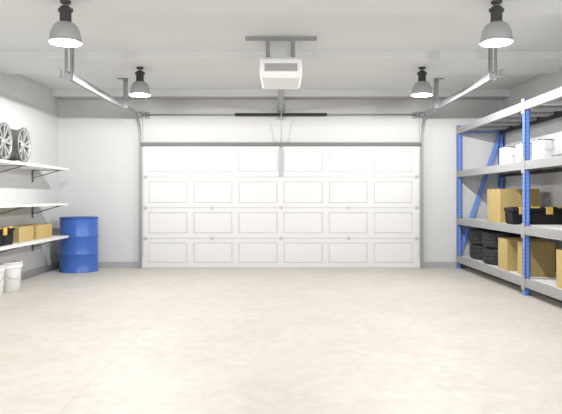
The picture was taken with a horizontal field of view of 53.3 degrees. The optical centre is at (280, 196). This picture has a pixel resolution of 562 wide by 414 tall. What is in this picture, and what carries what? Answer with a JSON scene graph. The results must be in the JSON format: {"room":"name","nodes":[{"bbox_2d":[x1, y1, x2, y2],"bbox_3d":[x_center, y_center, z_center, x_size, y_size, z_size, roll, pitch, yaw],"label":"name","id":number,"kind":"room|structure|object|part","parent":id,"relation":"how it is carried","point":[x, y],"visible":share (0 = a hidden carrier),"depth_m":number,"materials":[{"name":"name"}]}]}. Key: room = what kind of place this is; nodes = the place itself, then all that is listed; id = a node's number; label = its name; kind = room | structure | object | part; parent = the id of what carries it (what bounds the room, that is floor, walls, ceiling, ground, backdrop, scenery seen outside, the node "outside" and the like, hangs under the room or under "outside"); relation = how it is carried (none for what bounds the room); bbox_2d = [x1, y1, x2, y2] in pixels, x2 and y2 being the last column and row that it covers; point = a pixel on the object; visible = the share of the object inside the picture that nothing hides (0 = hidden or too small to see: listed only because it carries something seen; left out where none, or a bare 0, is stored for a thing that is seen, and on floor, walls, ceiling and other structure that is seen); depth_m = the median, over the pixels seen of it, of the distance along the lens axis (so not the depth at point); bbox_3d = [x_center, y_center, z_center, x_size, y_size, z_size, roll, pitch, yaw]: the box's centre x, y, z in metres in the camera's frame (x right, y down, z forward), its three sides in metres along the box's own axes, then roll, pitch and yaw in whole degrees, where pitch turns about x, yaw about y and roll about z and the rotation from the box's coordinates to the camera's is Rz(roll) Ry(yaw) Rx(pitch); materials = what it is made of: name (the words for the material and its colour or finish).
{"room":"garage","nodes":[
{"label":"garage","id":0,"kind":"room"},
{"bbox_2d":[0,72,58,272],"bbox_3d":[-3.975,-0.300,4.188,0.150,3.080,11.575,0,0,0],"label":"wall","id":1,"kind":"structure","parent":0,"point":[27,103],"depth_m":8.79,"materials":[{"name":"grey paint"}]},
{"bbox_2d":[0,159,68,181],"bbox_3d":[-3.658,-0.345,7.002,0.485,0.230,4.003,0,0,0],"label":"wall shelf","id":2,"kind":"object","parent":1,"relation":"attached to","point":[3,163],"visible":1,"depth_m":8.03,"materials":[{"name":"white"}]},
{"bbox_2d":[0,122,12,159],"bbox_3d":[-3.553,-0.696,6.990,0.220,0.472,0.472,0,0,-5],"label":"alloy wheel","id":3,"kind":"object","parent":2,"relation":"on","point":[6,140],"visible":0.99,"depth_m":7.04,"materials":[{"name":"grey metal"}]},
{"bbox_2d":[8,127,30,162],"bbox_3d":[-3.548,-0.696,7.510,0.220,0.472,0.472,0,0,-5],"label":"alloy wheel","id":4,"kind":"object","parent":2,"relation":"on","point":[21,150],"visible":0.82,"depth_m":7.45,"materials":[{"name":"grey metal"}]},
{"bbox_2d":[0,235,68,252],"bbox_3d":[-3.658,0.733,7.002,0.485,0.230,4.003,0,0,0],"label":"wall shelf","id":5,"kind":"object","parent":1,"relation":"attached to","point":[54,237],"visible":0.72,"depth_m":7.79,"materials":[{"name":"white"}]},
{"bbox_2d":[0,226,14,245],"bbox_3d":[-3.657,0.499,6.985,0.366,0.237,0.720,0,0,0],"label":"toolbox","id":6,"kind":"object","parent":5,"relation":"on","point":[6,233],"visible":1,"depth_m":7.14,"materials":[{"name":"black plastic"}]},
{"bbox_3d":[-3.665,0.419,6.985,0.350,0.064,0.720,0,0,0],"label":"lid","id":7,"kind":"part","parent":6,"relation":"part of","materials":[{"name":"black plastic"}]},
{"bbox_2d":[7,226,32,242],"bbox_3d":[-3.692,0.515,7.800,0.295,0.206,0.442,0,0,0],"label":"cardboard box","id":8,"kind":"object","parent":5,"relation":"on","point":[21,233],"visible":0.63,"depth_m":7.71,"materials":[{"name":"brown cardboard"}]},
{"bbox_2d":[17,224,51,239],"bbox_3d":[-3.697,0.515,8.420,0.285,0.206,0.562,0,0,0],"label":"cardboard box","id":9,"kind":"object","parent":5,"relation":"on","point":[40,231],"visible":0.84,"depth_m":8.35,"materials":[{"name":"brown cardboard"}]},
{"bbox_2d":[0,203,68,217],"bbox_3d":[-3.658,0.213,7.002,0.485,0.230,4.003,0,0,0],"label":"wall shelf","id":10,"kind":"object","parent":1,"relation":"attached to","point":[24,205],"visible":1,"depth_m":7.79,"materials":[{"name":"white"}]},
{"bbox_2d":[21,262,58,279],"bbox_3d":[-3.891,1.188,4.112,0.018,0.105,11.425,0,0,0],"label":"baseboard","id":11,"kind":"structure","parent":1,"relation":"attached to","point":[43,269],"depth_m":9.00,"materials":[{"name":"grey"}]},
{"bbox_2d":[0,268,561,413],"bbox_3d":[0.000,1.290,4.362,8.100,0.100,11.925,0,0,0],"label":"floor","id":12,"kind":"structure","parent":0,"point":[222,340],"depth_m":4.74,"materials":[{"name":"concrete"}]},
{"bbox_2d":[0,264,5,295],"bbox_3d":[-3.627,1.048,7.016,0.316,0.385,0.326,0,0,-34],"label":"bucket","id":13,"kind":"object","parent":12,"relation":"on","point":[2,266],"visible":1,"depth_m":7.01,"materials":[{"name":"white plastic"}]},
{"bbox_2d":[0,260,23,291],"bbox_3d":[-3.586,1.048,7.397,0.326,0.385,0.316,0,0,38],"label":"bucket","id":14,"kind":"object","parent":12,"relation":"on","point":[12,278],"visible":0.88,"depth_m":7.30,"materials":[{"name":"white plastic"}]},
{"bbox_2d":[59,216,98,272],"bbox_3d":[-3.395,0.788,9.410,0.626,0.903,0.626,0,0,0],"label":"drum","id":15,"kind":"object","parent":12,"relation":"on","point":[78,253],"visible":0.99,"depth_m":9.15,"materials":[{"name":"blue metal"}]},
{"bbox_3d":[-3.395,0.352,9.410,0.622,0.030,0.622,0,0,0],"label":"lid","id":16,"kind":"part","parent":15,"relation":"part of","materials":[{"name":"blue metal"}]},
{"bbox_2d":[58,315,159,413],"bbox_3d":[-1.272,1.240,2.160,0.006,0.001,7.480,0,0,0],"label":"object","id":17,"kind":"structure","parent":12,"relation":"on","point":[159,315],"depth_m":3.90,"materials":[{"name":"grey"}]},
{"bbox_2d":[456,87,561,300],"bbox_3d":[3.464,-0.003,7.138,0.816,2.485,5.359,0,0,0],"label":"storage rack","id":18,"kind":"object","parent":12,"relation":"on","point":[547,106],"visible":0.79,"depth_m":7.71,"materials":[{"name":"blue metal"}]},
{"bbox_3d":[3.099,-0.003,9.764,0.066,2.485,0.081,0,0,0],"label":"post","id":19,"kind":"part","parent":18,"relation":"part of","materials":[{"name":"blue metal"}]},
{"bbox_2d":[470,244,483,259],"bbox_3d":[3.478,0.903,9.310,0.650,0.250,0.650,0,0,0],"label":"tire","id":20,"kind":"object","parent":18,"relation":"on","point":[476,250],"visible":0.3,"depth_m":9.16,"materials":[{"name":"black rubber"}]},
{"bbox_2d":[469,228,489,244],"bbox_3d":[3.462,0.652,9.300,0.650,0.250,0.650,0,0,-23],"label":"tire","id":21,"kind":"object","parent":20,"relation":"on","point":[475,235],"visible":0.36,"depth_m":9.15,"materials":[{"name":"black rubber"}]},
{"bbox_2d":[482,247,497,264],"bbox_3d":[3.445,0.903,8.620,0.650,0.250,0.650,0,0,38],"label":"tire","id":22,"kind":"object","parent":18,"relation":"on","point":[489,255],"visible":0.32,"depth_m":8.47,"materials":[{"name":"black rubber"}]},
{"bbox_2d":[482,230,520,248],"bbox_3d":[3.435,0.652,8.610,0.650,0.250,0.650,0,0,16],"label":"tire","id":23,"kind":"object","parent":22,"relation":"on","point":[490,237],"visible":0.49,"depth_m":8.42,"materials":[{"name":"black rubber"}]},
{"bbox_3d":[3.831,-0.003,9.764,0.066,2.485,0.081,0,0,0],"label":"post","id":24,"kind":"part","parent":18,"relation":"part of","materials":[{"name":"blue metal"}]},
{"bbox_2d":[499,147,515,164],"bbox_3d":[3.400,-0.597,8.359,0.268,0.288,0.270,0,0,0],"label":"paint can","id":25,"kind":"object","parent":18,"relation":"on","point":[506,154],"visible":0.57,"depth_m":8.25,"materials":[{"name":"white metal"}]},
{"bbox_2d":[487,189,538,222],"bbox_3d":[3.410,0.126,8.250,0.562,0.488,0.500,0,0,0],"label":"cardboard box","id":26,"kind":"object","parent":18,"relation":"on","point":[497,199],"visible":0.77,"depth_m":8.00,"materials":[{"name":"brown cardboard"}]},
{"bbox_2d":[498,237,540,270],"bbox_3d":[3.368,0.805,7.925,0.467,0.446,0.330,0,0,0],"label":"cardboard box","id":27,"kind":"object","parent":18,"relation":"on","point":[507,246],"visible":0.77,"depth_m":7.76,"materials":[{"name":"brown cardboard"}]},
{"bbox_2d":[515,143,531,161],"bbox_3d":[3.410,-0.597,7.799,0.268,0.288,0.270,0,0,0],"label":"paint can","id":28,"kind":"object","parent":18,"relation":"on","point":[519,145],"visible":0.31,"depth_m":7.74,"materials":[{"name":"white metal"}]},
{"bbox_3d":[3.099,-0.003,7.084,0.066,2.485,0.081,0,0,0],"label":"post","id":29,"kind":"part","parent":18,"relation":"part of","materials":[{"name":"blue metal"}]},
{"bbox_2d":[504,207,561,224],"bbox_3d":[3.470,0.250,7.612,0.760,0.240,0.316,0,0,0],"label":"toolbox","id":30,"kind":"object","parent":18,"relation":"on","point":[513,215],"visible":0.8,"depth_m":7.48,"materials":[{"name":"black plastic"}]},
{"bbox_3d":[3.470,0.169,7.620,0.760,0.065,0.300,0,0,0],"label":"lid","id":31,"kind":"part","parent":30,"relation":"part of","materials":[{"name":"black plastic"}]},
{"bbox_2d":[518,241,554,276],"bbox_3d":[3.353,0.810,7.365,0.357,0.436,0.310,0,0,0],"label":"cardboard box","id":32,"kind":"object","parent":18,"relation":"on","point":[542,253],"visible":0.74,"depth_m":7.21,"materials":[{"name":"brown cardboard"}]},
{"bbox_2d":[532,139,554,159],"bbox_3d":[3.405,-0.597,7.269,0.268,0.288,0.270,0,0,0],"label":"paint can","id":33,"kind":"object","parent":18,"relation":"on","point":[541,148],"visible":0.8,"depth_m":7.16,"materials":[{"name":"white metal"}]},
{"bbox_2d":[556,249,561,288],"bbox_3d":[3.373,0.810,6.175,0.457,0.436,0.450,0,0,0],"label":"cardboard box","id":34,"kind":"object","parent":18,"relation":"on","point":[558,251],"visible":1,"depth_m":6.33,"materials":[{"name":"brown cardboard"}]},
{"bbox_2d":[59,100,502,267],"bbox_3d":[0.000,-0.300,9.900,7.800,3.080,0.150,0,0,0],"label":"wall","id":35,"kind":"structure","parent":0,"point":[98,139],"depth_m":9.82,"materials":[{"name":"grey paint"}]},
{"bbox_2d":[59,262,471,267],"bbox_3d":[0.000,1.188,9.816,7.764,0.105,0.018,0,0,0],"label":"baseboard","id":36,"kind":"structure","parent":35,"relation":"attached to","point":[100,264],"depth_m":9.81,"materials":[{"name":"grey paint"}]},
{"bbox_2d":[142,146,419,267],"bbox_3d":[0.000,0.174,9.820,4.880,2.123,0.070,0,0,0],"label":"door","id":37,"kind":"structure","parent":35,"relation":"in","point":[203,206],"depth_m":9.81,"materials":[{"name":"white metal"}]},
{"bbox_3d":[0.000,-0.615,9.794,0.080,0.510,0.019,0,0,0],"label":"arm plate","id":38,"kind":"part","parent":37,"relation":"part of","materials":[{"name":"silver metal"}]},
{"bbox_2d":[140,142,421,145],"bbox_3d":[0.000,-0.924,9.790,4.904,0.058,0.069,0,0,0],"label":"trim","id":39,"kind":"structure","parent":35,"relation":"attached to","point":[141,143],"depth_m":9.76,"materials":[{"name":"grey metal"}]},
{"bbox_2d":[55,97,506,99],"bbox_3d":[0.000,-1.711,9.693,7.760,0.008,0.265,0,0,0],"label":"trim","id":40,"kind":"structure","parent":35,"relation":"attached to","point":[59,98],"depth_m":9.71,"materials":[{"name":"grey"}]},
{"bbox_2d":[137,111,424,141],"bbox_3d":[0.000,-0.212,9.744,4.990,2.560,0.158,0,0,0],"label":"shaft","id":41,"kind":"object","parent":35,"relation":"attached to","point":[140,114],"visible":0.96,"depth_m":9.71,"materials":[{"name":"metal"}]},
{"bbox_2d":[0,15,561,88],"bbox_3d":[0.000,-1.900,4.188,8.100,0.120,11.575,0,0,0],"label":"ceiling","id":42,"kind":"structure","parent":0,"point":[17,32],"depth_m":6.42,"materials":[{"name":"white paint"}]},
{"bbox_2d":[59,47,140,266],"bbox_3d":[-2.461,-0.309,8.116,0.157,3.062,3.323,0,0,1],"label":"door track","id":43,"kind":"object","parent":42,"relation":"attached to","point":[69,75],"visible":0.88,"depth_m":8.65,"materials":[{"name":"metal"}]},
{"bbox_3d":[-2.459,-1.410,7.932,0.052,0.084,2.920,0,0,0],"label":"horizontal rail","id":44,"kind":"part","parent":43,"relation":"part of","materials":[{"name":"metal"}]},
{"bbox_3d":[-2.461,-1.242,9.582,0.037,0.391,0.391,0,0,0],"label":"curved rail","id":45,"kind":"part","parent":43,"relation":"part of","materials":[{"name":"metal"}]},
{"bbox_3d":[-2.461,0.085,9.750,0.037,2.274,0.049,0,0,0],"label":"vertical rail","id":46,"kind":"part","parent":43,"relation":"part of","materials":[{"name":"metal"}]},
{"bbox_2d":[0,51,561,73],"bbox_3d":[0.000,-1.788,7.480,7.800,0.103,0.860,0,0,0],"label":"ceiling beam","id":47,"kind":"structure","parent":42,"relation":"attached to","point":[11,62],"depth_m":7.18,"materials":[{"name":"white paint"}]},
{"bbox_2d":[129,67,150,96],"bbox_3d":[-1.890,-1.551,7.507,0.279,0.372,0.279,0,0,0],"label":"pendant lamp","id":48,"kind":"object","parent":47,"relation":"hanging from","point":[139,88],"visible":1,"depth_m":7.45,"materials":[{"name":"grey metal"}]},
{"bbox_3d":[-1.890,-1.456,7.507,0.275,0.179,0.275,0,0,0],"label":"lamp shade","id":49,"kind":"part","parent":48,"relation":"part of","materials":[{"name":"grey metal"}]},
{"bbox_2d":[131,93,148,95],"bbox_3d":[-1.890,-1.385,7.507,0.266,0.012,0.266,0,0,0],"label":"diffuser","id":50,"kind":"object","parent":48,"relation":"attached to","point":[132,94],"depth_m":7.55,"materials":[{"name":"white plastic"}]},
{"bbox_2d":[411,67,432,96],"bbox_3d":[1.890,-1.551,7.507,0.279,0.372,0.279,0,0,0],"label":"pendant lamp","id":51,"kind":"object","parent":47,"relation":"hanging from","point":[422,88],"visible":1,"depth_m":7.45,"materials":[{"name":"grey metal"}]},
{"bbox_3d":[1.890,-1.456,7.507,0.275,0.179,0.275,0,0,0],"label":"lamp shade","id":52,"kind":"part","parent":51,"relation":"part of","materials":[{"name":"grey metal"}]},
{"bbox_2d":[413,93,430,95],"bbox_3d":[1.890,-1.385,7.507,0.266,0.012,0.266,0,0,0],"label":"diffuser","id":53,"kind":"object","parent":51,"relation":"attached to","point":[414,94],"depth_m":7.55,"materials":[{"name":"white plastic"}]},
{"bbox_2d":[0,0,561,14],"bbox_3d":[0.000,-1.788,4.912,7.800,0.103,0.865,0,0,0],"label":"ceiling beam","id":54,"kind":"structure","parent":42,"relation":"attached to","point":[7,7],"depth_m":5.11,"materials":[{"name":"white paint"}]},
{"bbox_2d":[49,0,81,46],"bbox_3d":[-1.910,-1.551,4.965,0.279,0.372,0.279,0,0,0],"label":"pendant lamp","id":55,"kind":"object","parent":54,"relation":"hanging from","point":[64,33],"visible":1,"depth_m":4.92,"materials":[{"name":"grey metal"}]},
{"bbox_3d":[-1.910,-1.456,4.965,0.275,0.179,0.275,0,0,0],"label":"lamp shade","id":56,"kind":"part","parent":55,"relation":"part of","materials":[{"name":"grey metal"}]},
{"bbox_2d":[50,39,80,45],"bbox_3d":[-1.910,-1.385,4.965,0.266,0.012,0.266,0,0,0],"label":"diffuser","id":57,"kind":"object","parent":55,"relation":"attached to","point":[58,42],"depth_m":5.00,"materials":[{"name":"white plastic"}]},
{"bbox_2d":[480,0,512,46],"bbox_3d":[1.910,-1.551,4.965,0.279,0.372,0.279,0,0,0],"label":"pendant lamp","id":58,"kind":"object","parent":54,"relation":"hanging from","point":[497,33],"visible":1,"depth_m":4.92,"materials":[{"name":"grey metal"}]},
{"bbox_3d":[1.910,-1.456,4.965,0.275,0.179,0.275,0,0,0],"label":"lamp shade","id":59,"kind":"part","parent":58,"relation":"part of","materials":[{"name":"grey metal"}]},
{"bbox_2d":[481,39,511,45],"bbox_3d":[1.910,-1.385,4.965,0.266,0.012,0.266,0,0,0],"label":"diffuser","id":60,"kind":"object","parent":58,"relation":"attached to","point":[484,42],"depth_m":5.00,"materials":[{"name":"white plastic"}]},
{"bbox_2d":[52,89,509,96],"bbox_3d":[0.000,-1.778,9.682,7.800,0.125,0.285,0,0,0],"label":"ceiling beam","id":61,"kind":"structure","parent":42,"relation":"attached to","point":[55,92],"depth_m":9.54,"materials":[{"name":"white paint"}]},
{"bbox_2d":[245,36,316,147],"bbox_3d":[0.000,-1.347,8.055,0.820,0.984,3.538,0,0,0],"label":"garage door opener","id":62,"kind":"object","parent":42,"relation":"attached to","point":[280,73],"visible":1,"depth_m":6.41,"materials":[{"name":"white plastic"}]},
{"bbox_3d":[0.000,-1.516,8.264,0.094,0.038,3.023,0,0,0],"label":"rail","id":63,"kind":"part","parent":62,"relation":"part of","materials":[{"name":"metal"}]},
{"bbox_3d":[0.000,-1.458,6.292,0.370,0.090,0.012,0,0,0],"label":"panel","id":64,"kind":"part","parent":62,"relation":"part of","materials":[{"name":"grey plastic"}]},
{"bbox_3d":[0.004,-1.169,9.675,0.032,0.627,0.236,0,0,0],"label":"door arm","id":65,"kind":"part","parent":62,"relation":"part of","materials":[{"name":"silver metal"}]},
{"bbox_2d":[421,47,502,266],"bbox_3d":[2.461,-0.309,8.116,0.157,3.062,3.323,0,0,-1],"label":"door track","id":66,"kind":"object","parent":42,"relation":"attached to","point":[492,75],"visible":0.94,"depth_m":8.56,"materials":[{"name":"metal"}]},
{"bbox_3d":[2.461,0.085,9.750,0.037,2.274,0.049,0,0,0],"label":"vertical rail","id":67,"kind":"part","parent":66,"relation":"part of","materials":[{"name":"metal"}]},
{"bbox_3d":[2.461,-1.242,9.582,0.037,0.391,0.391,0,0,0],"label":"curved rail","id":68,"kind":"part","parent":66,"relation":"part of","materials":[{"name":"metal"}]},
{"bbox_3d":[2.459,-1.410,7.932,0.052,0.084,2.920,0,0,0],"label":"horizontal rail","id":69,"kind":"part","parent":66,"relation":"part of","materials":[{"name":"metal"}]},
{"bbox_2d":[503,72,561,269],"bbox_3d":[3.975,-0.300,4.188,0.150,3.080,11.575,0,0,0],"label":"wall","id":70,"kind":"structure","parent":0,"point":[549,185],"depth_m":8.35,"materials":[{"name":"grey paint"}]}
]}

